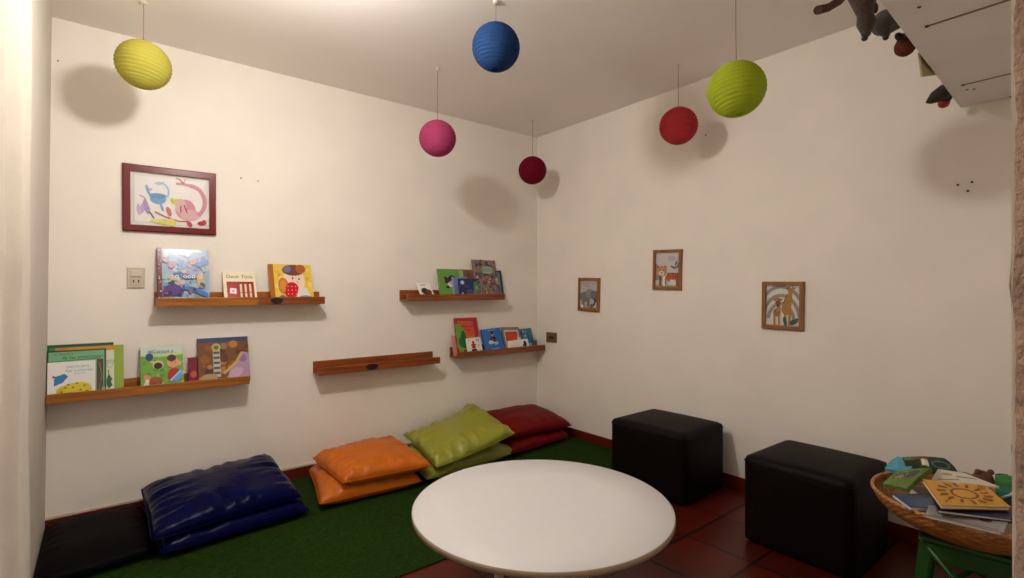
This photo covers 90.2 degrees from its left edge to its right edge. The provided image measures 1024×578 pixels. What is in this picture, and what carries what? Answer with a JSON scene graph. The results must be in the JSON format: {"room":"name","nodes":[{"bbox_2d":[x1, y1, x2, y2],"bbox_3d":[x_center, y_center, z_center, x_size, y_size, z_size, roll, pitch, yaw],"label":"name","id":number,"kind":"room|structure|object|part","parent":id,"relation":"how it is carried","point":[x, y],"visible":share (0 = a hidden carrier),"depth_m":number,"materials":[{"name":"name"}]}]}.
{"room":"children's reading room","nodes":[
{"label":"children's reading room","id":0,"kind":"room"},
{"bbox_2d":[28,0,51,577],"bbox_3d":[-1.021,-0.084,0.738,0.225,2.871,5.200,0,0,-39],"label":"wall","id":1,"kind":"structure","parent":0,"point":[41,12],"depth_m":2.41,"materials":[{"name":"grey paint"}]},
{"bbox_3d":[-1.319,-1.277,1.289,0.048,0.019,1.670,0,0,-39],"label":"curtain rod","id":2,"kind":"object","parent":1,"relation":"attached to","visible":0},
{"bbox_2d":[0,0,31,577],"bbox_3d":[-1.317,0.028,1.306,0.056,2.590,1.576,0,0,-39],"label":"wall","id":3,"kind":"structure","parent":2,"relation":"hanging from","point":[15,15],"depth_m":1.48,"materials":[{"name":"white paint"}]},
{"bbox_2d":[45,17,536,517],"bbox_3d":[-1.229,-0.077,4.034,4.028,2.871,0.200,0,0,-39],"label":"wall","id":4,"kind":"structure","parent":0,"point":[342,184],"depth_m":3.57,"materials":[{"name":"beige paint"}]},
{"bbox_2d":[127,267,144,287],"bbox_3d":[-2.261,-0.068,3.067,0.088,0.125,0.014,0,0,-39],"label":"wall outlet","id":5,"kind":"object","parent":4,"relation":"attached to","point":[135,275],"visible":1,"depth_m":3.06,"materials":[{"name":"beige paint"}]},
{"bbox_2d":[131,279,141,284],"bbox_3d":[-2.258,-0.041,3.063,0.053,0.037,0.005,0,0,-39],"label":"socket","id":6,"kind":"object","parent":5,"relation":"attached to","point":[133,281],"depth_m":3.06,"materials":[{"name":"beige paint"}]},
{"bbox_2d":[131,270,141,276],"bbox_3d":[-2.258,-0.092,3.064,0.053,0.042,0.005,0,0,-39],"label":"rocker switch","id":7,"kind":"object","parent":5,"relation":"attached to","point":[134,273],"depth_m":3.06,"materials":[{"name":"beige paint"}]},
{"bbox_2d":[46,373,249,404],"bbox_3d":[-2.144,0.576,3.080,0.987,0.088,0.138,0,0,-39],"label":"ledge","id":8,"kind":"object","parent":4,"relation":"attached to","point":[132,387],"visible":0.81,"depth_m":3.01,"materials":[{"name":"brown wood"}]},
{"bbox_2d":[47,360,94,394],"bbox_3d":[-2.438,0.504,2.824,0.202,0.203,0.053,0,0,-39],"label":"book","id":9,"kind":"object","parent":8,"relation":"on","point":[72,376],"visible":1,"depth_m":2.82,"materials":[{"name":"white paper"}]},
{"bbox_2d":[45,348,105,400],"bbox_3d":[-2.433,0.474,2.849,0.259,0.264,0.067,0,0,-39],"label":"book","id":10,"kind":"object","parent":8,"relation":"on","point":[99,355],"visible":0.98,"depth_m":2.89,"materials":[{"name":"green paper"}]},
{"bbox_2d":[47,342,113,350],"bbox_3d":[-2.435,0.459,2.880,0.291,0.294,0.074,0,0,-39],"label":"book","id":11,"kind":"object","parent":8,"relation":"on","point":[49,347],"visible":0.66,"depth_m":2.87,"materials":[{"name":"green paper"}]},
{"bbox_2d":[68,344,123,388],"bbox_3d":[-2.373,0.467,2.912,0.248,0.278,0.070,0,0,-39],"label":"book","id":12,"kind":"object","parent":8,"relation":"on","point":[114,354],"visible":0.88,"depth_m":2.96,"materials":[{"name":"green paper"}]},
{"bbox_2d":[140,345,183,385],"bbox_3d":[-2.128,0.478,3.102,0.216,0.256,0.103,0,0,-39],"label":"book","id":13,"kind":"object","parent":8,"relation":"on","point":[158,364],"visible":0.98,"depth_m":3.10,"materials":[{"name":"green paper"}]},
{"bbox_2d":[188,357,197,380],"bbox_3d":[-1.992,0.519,3.218,0.087,0.174,0.060,0,0,-39],"label":"book","id":14,"kind":"object","parent":8,"relation":"on","point":[192,361],"visible":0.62,"depth_m":3.21,"materials":[{"name":"red paper"}]},
{"bbox_2d":[197,336,249,379],"bbox_3d":[-1.872,0.462,3.313,0.292,0.289,0.102,0,0,-39],"label":"book","id":15,"kind":"object","parent":8,"relation":"on","point":[224,357],"visible":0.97,"depth_m":3.30,"materials":[{"name":"paper"}]},
{"bbox_2d":[122,163,215,235],"bbox_3d":[-2.121,-0.549,3.175,0.486,0.402,0.024,0,0,-39],"label":"framed picture","id":16,"kind":"object","parent":4,"relation":"attached to","point":[154,199],"visible":1,"depth_m":3.17,"materials":[{"name":"red wood"}]},
{"bbox_2d":[130,170,208,228],"bbox_3d":[-2.124,-0.549,3.179,0.420,0.336,0.009,0,0,-39],"label":"print","id":17,"kind":"object","parent":16,"relation":"attached to","point":[159,199],"depth_m":3.17,"materials":[{"name":"multicoloured paper"}]},
{"bbox_2d":[45,442,412,527],"bbox_3d":[-1.162,1.320,3.948,3.628,0.078,0.013,0,0,-39],"label":"baseboard","id":18,"kind":"structure","parent":4,"relation":"attached to","point":[296,473],"depth_m":3.07,"materials":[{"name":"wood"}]},
{"bbox_2d":[154,292,324,306],"bbox_3d":[-1.765,0.063,3.385,0.992,0.088,0.139,0,0,-39],"label":"ledge","id":19,"kind":"object","parent":4,"relation":"attached to","point":[216,298],"visible":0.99,"depth_m":3.31,"materials":[{"name":"brown wood"}]},
{"bbox_2d":[156,247,209,297],"bbox_3d":[-2.044,-0.080,3.175,0.274,0.345,0.109,0,0,-39],"label":"book","id":20,"kind":"object","parent":19,"relation":"on","point":[181,273],"visible":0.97,"depth_m":3.17,"materials":[{"name":"multicoloured paper"}]},
{"bbox_2d":[222,272,256,296],"bbox_3d":[-1.800,-0.010,3.372,0.194,0.205,0.101,0,0,-39],"label":"book","id":21,"kind":"object","parent":19,"relation":"on","point":[235,284],"visible":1,"depth_m":3.37,"materials":[{"name":"paper"}]},
{"bbox_2d":[267,264,313,296],"bbox_3d":[-1.545,-0.040,3.570,0.284,0.266,0.110,0,0,-39],"label":"book","id":22,"kind":"object","parent":19,"relation":"on","point":[285,280],"visible":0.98,"depth_m":3.56,"materials":[{"name":"yellow paper"}]},
{"bbox_2d":[313,351,439,375],"bbox_3d":[-1.025,0.573,3.978,0.990,0.088,0.139,0,0,-39],"label":"ledge","id":23,"kind":"object","parent":4,"relation":"attached to","point":[337,366],"visible":1,"depth_m":3.93,"materials":[{"name":"brown wood"}]},
{"bbox_2d":[400,290,504,300],"bbox_3d":[-0.489,0.052,4.410,0.987,0.088,0.138,0,0,-39],"label":"ledge","id":24,"kind":"object","parent":4,"relation":"attached to","point":[405,295],"visible":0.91,"depth_m":4.26,"materials":[{"name":"brown wood"}]},
{"bbox_2d":[416,283,433,293],"bbox_3d":[-0.720,0.013,4.242,0.132,0.135,0.101,0,0,-41],"label":"book","id":25,"kind":"object","parent":24,"relation":"on","point":[423,288],"visible":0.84,"depth_m":4.25,"materials":[{"name":"white paper"}]},
{"bbox_2d":[437,269,472,293],"bbox_3d":[-0.486,-0.045,4.446,0.357,0.255,0.062,0,0,-39],"label":"book","id":26,"kind":"object","parent":24,"relation":"on","point":[444,276],"visible":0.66,"depth_m":4.39,"materials":[{"name":"green paper"}]},
{"bbox_2d":[451,277,466,293],"bbox_3d":[-0.453,-0.012,4.449,0.152,0.188,0.046,0,0,-39],"label":"book","id":27,"kind":"object","parent":24,"relation":"on","point":[455,286],"visible":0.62,"depth_m":4.42,"materials":[{"name":"blue paper"}]},
{"bbox_2d":[458,278,479,293],"bbox_3d":[-0.375,-0.005,4.491,0.212,0.174,0.046,0,0,-39],"label":"book","id":28,"kind":"object","parent":24,"relation":"on","point":[466,286],"visible":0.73,"depth_m":4.48,"materials":[{"name":"blue paper"}]},
{"bbox_2d":[471,259,498,293],"bbox_3d":[-0.236,-0.093,4.632,0.258,0.350,0.099,0,0,-39],"label":"book","id":29,"kind":"object","parent":24,"relation":"on","point":[485,271],"visible":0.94,"depth_m":4.63,"materials":[{"name":"multicoloured paper"}]},
{"bbox_2d":[496,271,503,293],"bbox_3d":[-0.179,-0.045,4.694,0.227,0.255,0.062,0,0,-39],"label":"book","id":30,"kind":"object","parent":24,"relation":"on","point":[499,276],"visible":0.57,"depth_m":4.75,"materials":[{"name":"teal paper"}]},
{"bbox_2d":[449,340,544,358],"bbox_3d":[-0.112,0.552,4.712,1.005,0.088,0.138,0,0,-39],"label":"ledge","id":31,"kind":"object","parent":4,"relation":"attached to","point":[469,354],"visible":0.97,"depth_m":4.61,"materials":[{"name":"brown wood"}]},
{"bbox_2d":[451,336,456,355],"bbox_3d":[-0.480,0.494,4.441,0.092,0.175,0.044,0,0,-39],"label":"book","id":32,"kind":"object","parent":31,"relation":"on","point":[454,346],"visible":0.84,"depth_m":4.42,"materials":[{"name":"pink paper"}]},
{"bbox_2d":[453,317,478,351],"bbox_3d":[-0.395,0.418,4.510,0.237,0.326,0.085,0,0,-39],"label":"book","id":33,"kind":"object","parent":31,"relation":"on","point":[465,328],"visible":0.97,"depth_m":4.49,"materials":[{"name":"paper"}]},
{"bbox_2d":[465,337,481,351],"bbox_3d":[-0.334,0.505,4.508,0.167,0.154,0.037,0,0,-39],"label":"book","id":34,"kind":"object","parent":31,"relation":"on","point":[472,344],"visible":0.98,"depth_m":4.51,"materials":[{"name":"white paper"}]},
{"bbox_2d":[480,327,504,349],"bbox_3d":[-0.176,0.469,4.663,0.225,0.224,0.092,0,0,-40],"label":"book","id":35,"kind":"object","parent":31,"relation":"on","point":[492,338],"visible":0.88,"depth_m":4.65,"materials":[{"name":"blue paper"}]},
{"bbox_2d":[501,327,520,347],"bbox_3d":[-0.001,0.470,4.821,0.214,0.222,0.083,0,0,-38],"label":"book","id":36,"kind":"object","parent":31,"relation":"on","point":[508,333],"visible":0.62,"depth_m":4.82,"materials":[{"name":"paper"}]},
{"bbox_2d":[507,339,528,347],"bbox_3d":[0.062,0.529,4.822,0.255,0.104,0.038,0,0,-39],"label":"book","id":37,"kind":"object","parent":31,"relation":"on","point":[522,342],"visible":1,"depth_m":4.82,"materials":[{"name":"white paper"}]},
{"bbox_2d":[519,328,534,345],"bbox_3d":[0.131,0.482,4.939,0.198,0.199,0.075,0,0,-39],"label":"book","id":38,"kind":"object","parent":31,"relation":"on","point":[526,333],"visible":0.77,"depth_m":4.96,"materials":[{"name":"blue paper"}]},
{"bbox_2d":[49,0,885,137],"bbox_3d":[0.399,-1.567,2.010,4.028,0.100,5.400,0,0,-39],"label":"ceiling","id":39,"kind":"structure","parent":0,"point":[578,61],"depth_m":3.11,"materials":[{"name":"paint"}]},
{"bbox_2d":[113,0,171,89],"bbox_3d":[-1.942,-1.287,2.687,0.253,0.460,0.253,0,0,30],"label":"paper lantern","id":40,"kind":"object","parent":39,"relation":"hanging from","point":[141,63],"visible":1,"depth_m":2.61,"materials":[{"name":"paper"}]},
{"bbox_3d":[-1.942,-1.179,2.687,0.253,0.245,0.253,0,0,30],"label":"lamp shade","id":41,"kind":"part","parent":40,"relation":"part of","materials":[{"name":"paper"}]},
{"bbox_2d":[419,67,455,156],"bbox_3d":[-0.512,-1.214,3.506,0.254,0.604,0.253,0,0,7],"label":"paper lantern","id":42,"kind":"object","parent":39,"relation":"hanging from","point":[437,138],"visible":1,"depth_m":3.42,"materials":[{"name":"paper"}]},
{"bbox_3d":[-0.512,-1.033,3.506,0.254,0.242,0.253,0,0,7],"label":"lamp shade","id":43,"kind":"part","parent":42,"relation":"part of","materials":[{"name":"paper"}]},
{"bbox_2d":[472,0,519,72],"bbox_3d":[-0.084,-1.333,2.683,0.252,0.369,0.251,0,0,-1],"label":"paper lantern","id":44,"kind":"object","parent":39,"relation":"hanging from","point":[495,45],"visible":1,"depth_m":2.60,"materials":[{"name":"paper"}]},
{"bbox_2d":[518,120,546,184],"bbox_3d":[0.184,-1.225,4.560,0.254,0.576,0.253,0,0,26],"label":"paper lantern","id":45,"kind":"object","parent":39,"relation":"hanging from","point":[532,170],"visible":1,"depth_m":4.48,"materials":[{"name":"paper"}]},
{"bbox_3d":[0.184,-1.058,4.560,0.254,0.242,0.253,0,0,26],"label":"lamp shade","id":46,"kind":"part","parent":45,"relation":"part of","materials":[{"name":"paper"}]},
{"bbox_2d":[659,63,697,144],"bbox_3d":[1.124,-1.247,3.446,0.253,0.538,0.254,0,0,-43],"label":"paper lantern","id":47,"kind":"object","parent":39,"relation":"hanging from","point":[678,125],"visible":1,"depth_m":3.37,"materials":[{"name":"paper"}]},
{"bbox_3d":[1.124,-1.100,3.446,0.253,0.243,0.254,0,0,-43],"label":"lamp shade","id":48,"kind":"part","parent":47,"relation":"part of","materials":[{"name":"paper"}]},
{"bbox_2d":[707,0,766,117],"bbox_3d":[1.024,-1.153,2.330,0.253,0.730,0.253,0,0,16],"label":"paper lantern","id":49,"kind":"object","parent":39,"relation":"hanging from","point":[737,88],"visible":1,"depth_m":2.25,"materials":[{"name":"paper"}]},
{"bbox_3d":[1.024,-0.911,2.330,0.253,0.245,0.253,0,0,16],"label":"lamp shade","id":50,"kind":"part","parent":49,"relation":"part of","materials":[{"name":"paper"}]},
{"bbox_2d":[398,484,992,577],"bbox_3d":[0.400,1.404,2.003,4.028,0.100,5.400,0,0,-39],"label":"floor","id":51,"kind":"structure","parent":0,"point":[709,540],"depth_m":2.56,"materials":[{"name":"ceramic"}]},
{"bbox_2d":[71,436,611,577],"bbox_3d":[-0.661,1.353,3.311,3.604,0.008,1.592,0,0,-39],"label":"rug","id":52,"kind":"object","parent":51,"relation":"on","point":[375,536],"visible":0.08,"depth_m":2.66,"materials":[{"name":"green carpet"}]},
{"bbox_2d":[33,506,154,577],"bbox_3d":[-2.160,1.295,2.660,0.452,0.088,0.735,0,0,-39],"label":"floor cushion","id":53,"kind":"object","parent":52,"relation":"on","point":[70,547],"visible":1,"depth_m":2.55,"materials":[{"name":"black leather"}]},
{"bbox_2d":[143,498,309,553],"bbox_3d":[-1.683,1.279,3.014,0.767,0.137,0.721,0,0,-39],"label":"floor cushion","id":54,"kind":"object","parent":52,"relation":"on","point":[288,510],"visible":0.28,"depth_m":2.76,"materials":[{"name":"blue leather"}]},
{"bbox_2d":[141,453,301,540],"bbox_3d":[-1.714,1.178,3.007,0.755,0.176,0.713,0,0,-39],"label":"floor cushion","id":55,"kind":"object","parent":54,"relation":"on","point":[182,503],"visible":1,"depth_m":2.87,"materials":[{"name":"blue leather"}]},
{"bbox_2d":[309,463,420,504],"bbox_3d":[-1.058,1.268,3.546,0.747,0.162,0.689,0,0,-39],"label":"floor cushion","id":56,"kind":"object","parent":52,"relation":"on","point":[329,490],"visible":0.52,"depth_m":3.26,"materials":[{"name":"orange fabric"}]},
{"bbox_2d":[313,435,431,483],"bbox_3d":[-0.983,1.173,3.530,0.645,0.164,0.656,0,0,-39],"label":"floor cushion","id":57,"kind":"object","parent":56,"relation":"on","point":[371,459],"visible":1,"depth_m":3.38,"materials":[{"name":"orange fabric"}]},
{"bbox_2d":[409,442,511,479],"bbox_3d":[-0.449,1.274,4.023,0.873,0.150,0.673,0,0,-39],"label":"floor cushion","id":58,"kind":"object","parent":52,"relation":"on","point":[498,450],"visible":0.34,"depth_m":3.79,"materials":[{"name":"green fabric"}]},
{"bbox_2d":[403,403,513,467],"bbox_3d":[-0.430,1.108,4.010,0.827,0.240,0.713,0,0,-39],"label":"floor cushion","id":59,"kind":"object","parent":58,"relation":"on","point":[470,430],"visible":1,"depth_m":3.85,"materials":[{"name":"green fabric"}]},
{"bbox_2d":[499,429,568,453],"bbox_3d":[0.104,1.283,4.526,0.772,0.135,0.609,0,0,-39],"label":"floor cushion","id":60,"kind":"object","parent":52,"relation":"on","point":[519,444],"visible":0.44,"depth_m":4.26,"materials":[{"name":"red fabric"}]},
{"bbox_2d":[487,404,571,437],"bbox_3d":[0.097,1.155,4.556,0.766,0.150,0.553,0,0,-39],"label":"floor cushion","id":61,"kind":"object","parent":60,"relation":"on","point":[527,419],"visible":0.81,"depth_m":4.42,"materials":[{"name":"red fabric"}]},
{"bbox_2d":[412,460,675,577],"bbox_3d":[0.124,1.120,2.119,1.062,0.471,1.062,0,0,-39],"label":"round table","id":62,"kind":"object","parent":51,"relation":"on","point":[515,518],"visible":1,"depth_m":1.95,"materials":[{"name":"white laminate"}]},
{"bbox_3d":[-0.045,1.129,2.089,0.089,0.451,0.047,0,0,-5],"label":"leg","id":63,"kind":"part","parent":62,"relation":"part of","materials":[{"name":"beige paint"}]},
{"bbox_2d":[612,409,722,504],"bbox_3d":[1.066,1.119,3.520,0.512,0.459,0.587,0,0,-40],"label":"pouf","id":64,"kind":"object","parent":51,"relation":"on","point":[680,456],"visible":0.95,"depth_m":3.32,"materials":[{"name":"black leather"}]},
{"bbox_2d":[744,440,887,577],"bbox_3d":[1.606,1.117,2.704,0.522,0.476,0.532,0,0,-38],"label":"pouf","id":65,"kind":"object","parent":51,"relation":"on","point":[817,506],"visible":0.94,"depth_m":2.52,"materials":[{"name":"black leather"}]},
{"bbox_2d":[915,530,1011,577],"bbox_3d":[1.778,1.149,1.963,0.367,0.410,0.367,0,0,44],"label":"plastic stool","id":66,"kind":"object","parent":51,"relation":"on","point":[931,549],"visible":0.44,"depth_m":1.89,"materials":[{"name":"green plastic"}]},
{"bbox_3d":[1.573,1.163,1.960,0.077,0.382,0.077,0,0,44],"label":"leg","id":67,"kind":"part","parent":66,"relation":"part of","materials":[{"name":"green plastic"}]},
{"bbox_3d":[1.776,1.163,2.168,0.077,0.382,0.077,0,0,44],"label":"leg","id":68,"kind":"part","parent":66,"relation":"part of","materials":[{"name":"green plastic"}]},
{"bbox_2d":[870,471,1011,555],"bbox_3d":[1.770,0.872,1.957,0.647,0.134,0.647,0,0,4],"label":"wicker basket","id":69,"kind":"object","parent":66,"relation":"on","point":[962,536],"visible":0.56,"depth_m":1.81,"materials":[{"name":"wicker"}]},
{"bbox_2d":[885,457,911,472],"bbox_3d":[1.639,0.745,2.137,0.119,0.056,0.099,0,0,-26],"label":"folded cloth","id":70,"kind":"object","parent":69,"relation":"in","point":[896,464],"visible":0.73,"depth_m":2.14,"materials":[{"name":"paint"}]},
{"bbox_2d":[883,468,932,492],"bbox_3d":[1.534,0.736,1.986,0.154,0.092,0.102,0,0,-21],"label":"book","id":71,"kind":"object","parent":69,"relation":"in","point":[904,480],"visible":1,"depth_m":1.96,"materials":[{"name":"paper"}]},
{"bbox_2d":[921,459,928,466],"bbox_3d":[1.611,0.677,1.991,0.022,0.017,0.049,0,0,33],"label":"strap","id":72,"kind":"object","parent":71,"relation":"on","point":[924,461],"visible":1,"depth_m":1.98,"materials":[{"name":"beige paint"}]},
{"bbox_2d":[892,494,933,511],"bbox_3d":[1.554,0.799,1.912,0.188,0.022,0.133,0,0,8],"label":"book","id":73,"kind":"object","parent":69,"relation":"in","point":[920,502],"visible":0.56,"depth_m":1.91,"materials":[{"name":"blue paper"}]},
{"bbox_2d":[903,456,957,473],"bbox_3d":[1.720,0.733,2.115,0.194,0.062,0.077,0,0,8],"label":"book","id":74,"kind":"object","parent":69,"relation":"in","point":[936,463],"visible":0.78,"depth_m":2.10,"materials":[{"name":"paper"}]},
{"bbox_2d":[910,487,1011,534],"bbox_3d":[1.766,0.851,1.955,0.307,0.060,0.293,0,0,12],"label":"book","id":75,"kind":"object","parent":69,"relation":"in","point":[916,490],"visible":0.06,"depth_m":2.05,"materials":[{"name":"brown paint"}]},
{"bbox_2d":[925,505,1008,535],"bbox_3d":[1.560,0.789,1.744,0.237,0.038,0.094,0,0,29],"label":"book","id":76,"kind":"object","parent":69,"relation":"in","point":[990,526],"visible":0.77,"depth_m":1.73,"materials":[{"name":"white paper"}]},
{"bbox_2d":[930,495,1011,521],"bbox_3d":[1.618,0.765,1.803,0.255,0.028,0.169,0,0,18],"label":"book","id":77,"kind":"object","parent":76,"relation":"on","point":[1004,516],"visible":0.38,"depth_m":1.74,"materials":[{"name":"paper"}]},
{"bbox_2d":[932,469,999,488],"bbox_3d":[1.701,0.729,1.916,0.098,0.049,0.190,0,0,-39],"label":"book","id":78,"kind":"object","parent":77,"relation":"on","point":[940,475],"visible":0.79,"depth_m":1.94,"materials":[{"name":"white paper"}]},
{"bbox_2d":[922,479,1010,510],"bbox_3d":[1.606,0.736,1.812,0.236,0.046,0.175,0,0,11],"label":"book","id":79,"kind":"object","parent":77,"relation":"on","point":[948,495],"visible":1,"depth_m":1.80,"materials":[{"name":"paper"}]},
{"bbox_2d":[961,469,994,488],"bbox_3d":[1.823,0.744,2.018,0.075,0.083,0.130,0,0,-39],"label":"plush toy","id":80,"kind":"object","parent":69,"relation":"in","point":[987,476],"visible":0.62,"depth_m":1.98,"materials":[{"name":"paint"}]},
{"bbox_2d":[995,473,1011,505],"bbox_3d":[1.850,0.749,1.904,0.084,0.098,0.071,0,0,-39],"label":"cloth","id":81,"kind":"object","parent":69,"relation":"in","point":[1004,481],"visible":0.7,"depth_m":1.89,"materials":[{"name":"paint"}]},
{"bbox_3d":[1.826,0.760,1.881,0.015,0.047,0.047,0,0,-45],"label":"cord","id":82,"kind":"part","parent":81,"relation":"part of","materials":[{"name":"grey paint"}]},
{"bbox_2d":[537,26,1011,529],"bbox_3d":[1.954,-0.080,3.127,0.200,2.871,5.200,0,0,-39],"label":"wall","id":83,"kind":"structure","parent":0,"point":[842,182],"depth_m":3.16,"materials":[{"name":"beige paint"}]},
{"bbox_2d":[546,332,556,342],"bbox_3d":[0.379,0.467,4.915,0.016,0.098,0.145,0,0,-39],"label":"wall outlet","id":84,"kind":"object","parent":83,"relation":"attached to","point":[551,337],"visible":1,"depth_m":4.91,"materials":[{"name":"brown paint"}]},
{"bbox_2d":[577,278,600,311],"bbox_3d":[0.682,0.050,4.535,0.020,0.298,0.254,0,1,-39],"label":"framed picture","id":85,"kind":"object","parent":83,"relation":"attached to","point":[588,288],"visible":1,"depth_m":4.53,"materials":[{"name":"brown wood"}]},
{"bbox_2d":[580,280,596,308],"bbox_3d":[0.686,0.050,4.538,0.006,0.258,0.214,0,1,-39],"label":"print","id":86,"kind":"object","parent":85,"relation":"attached to","point":[588,288],"depth_m":4.54,"materials":[{"name":"grey paper"}]},
{"bbox_2d":[652,249,682,289],"bbox_3d":[1.188,-0.147,3.906,0.020,0.308,0.254,0,1,-39],"label":"framed picture","id":87,"kind":"object","parent":83,"relation":"attached to","point":[667,264],"visible":1,"depth_m":3.90,"materials":[{"name":"multicoloured paper"}]},
{"bbox_2d":[655,252,678,286],"bbox_3d":[1.191,-0.147,3.908,0.009,0.270,0.216,0,1,-39],"label":"print","id":88,"kind":"object","parent":87,"relation":"attached to","point":[666,263],"depth_m":3.91,"materials":[{"name":"multicoloured paper"}]},
{"bbox_2d":[559,427,919,543],"bbox_3d":[1.419,1.318,3.621,0.013,0.078,3.727,0,0,-39],"label":"baseboard","id":89,"kind":"structure","parent":83,"relation":"attached to","point":[896,530],"depth_m":3.48,"materials":[{"name":"wood"}]},
{"bbox_2d":[761,282,804,330],"bbox_3d":[1.720,0.106,3.243,0.020,0.306,0.256,0,1,-39],"label":"framed picture","id":90,"kind":"object","parent":83,"relation":"attached to","point":[783,303],"visible":1,"depth_m":3.24,"materials":[{"name":"brown wood"}]},
{"bbox_2d":[765,285,798,326],"bbox_3d":[1.722,0.106,3.246,0.008,0.264,0.214,0,1,-39],"label":"print","id":91,"kind":"object","parent":90,"relation":"attached to","point":[781,301],"depth_m":3.25,"materials":[{"name":"paper"}]},
{"bbox_2d":[1011,0,1016,577],"bbox_3d":[1.582,-0.084,1.225,2.762,2.871,0.220,0,0,-39],"label":"wall","id":92,"kind":"structure","parent":0,"point":[1013,107],"depth_m":0.45,"materials":[{"name":"beige paint"}]},
{"bbox_2d":[880,0,1010,107],"bbox_3d":[1.434,-0.929,1.580,2.549,0.033,0.514,0,0,-39],"label":"shelf","id":93,"kind":"object","parent":92,"relation":"attached to","point":[966,44],"visible":0.94,"depth_m":1.88,"materials":[{"name":"white paint"}]},
{"bbox_2d":[813,0,876,40],"bbox_3d":[1.120,-0.941,1.535,0.398,0.264,0.262,0,0,-39],"label":"plush animal","id":94,"kind":"object","parent":93,"relation":"on","point":[866,20],"visible":1,"depth_m":1.68},
{"bbox_2d":[872,2,899,40],"bbox_3d":[1.452,-0.982,1.824,0.265,0.171,0.200,0,0,41],"label":"plush animal","id":95,"kind":"object","parent":93,"relation":"on","point":[886,24],"visible":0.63,"depth_m":1.82},
{"bbox_2d":[894,32,915,56],"bbox_3d":[1.625,-0.993,1.974,0.255,0.130,0.168,0,0,28],"label":"plush toy","id":96,"kind":"object","parent":93,"relation":"on","point":[903,47],"visible":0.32,"depth_m":2.01,"materials":[{"name":"fabric"}]},
{"bbox_2d":[918,53,935,76],"bbox_3d":[1.771,-0.907,2.105,0.277,0.088,0.102,0,0,-39],"label":"folded card","id":97,"kind":"object","parent":93,"relation":"on","point":[925,70],"visible":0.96,"depth_m":2.09,"materials":[{"name":"paper"}]},
{"bbox_2d":[926,85,951,107],"bbox_3d":[2.080,-0.953,2.352,0.317,0.208,0.244,0,0,-39],"label":"plush toy","id":98,"kind":"object","parent":93,"relation":"on","point":[941,95],"visible":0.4,"depth_m":2.40,"materials":[{"name":"black fabric"}]},
{"bbox_2d":[1009,0,1023,577],"bbox_3d":[0.513,-0.085,0.365,0.074,2.871,0.230,0,0,-39],"label":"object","id":99,"kind":"structure","parent":92,"relation":"attached to","point":[1017,291],"depth_m":0.43,"materials":[{"name":"paint"}]}
]}

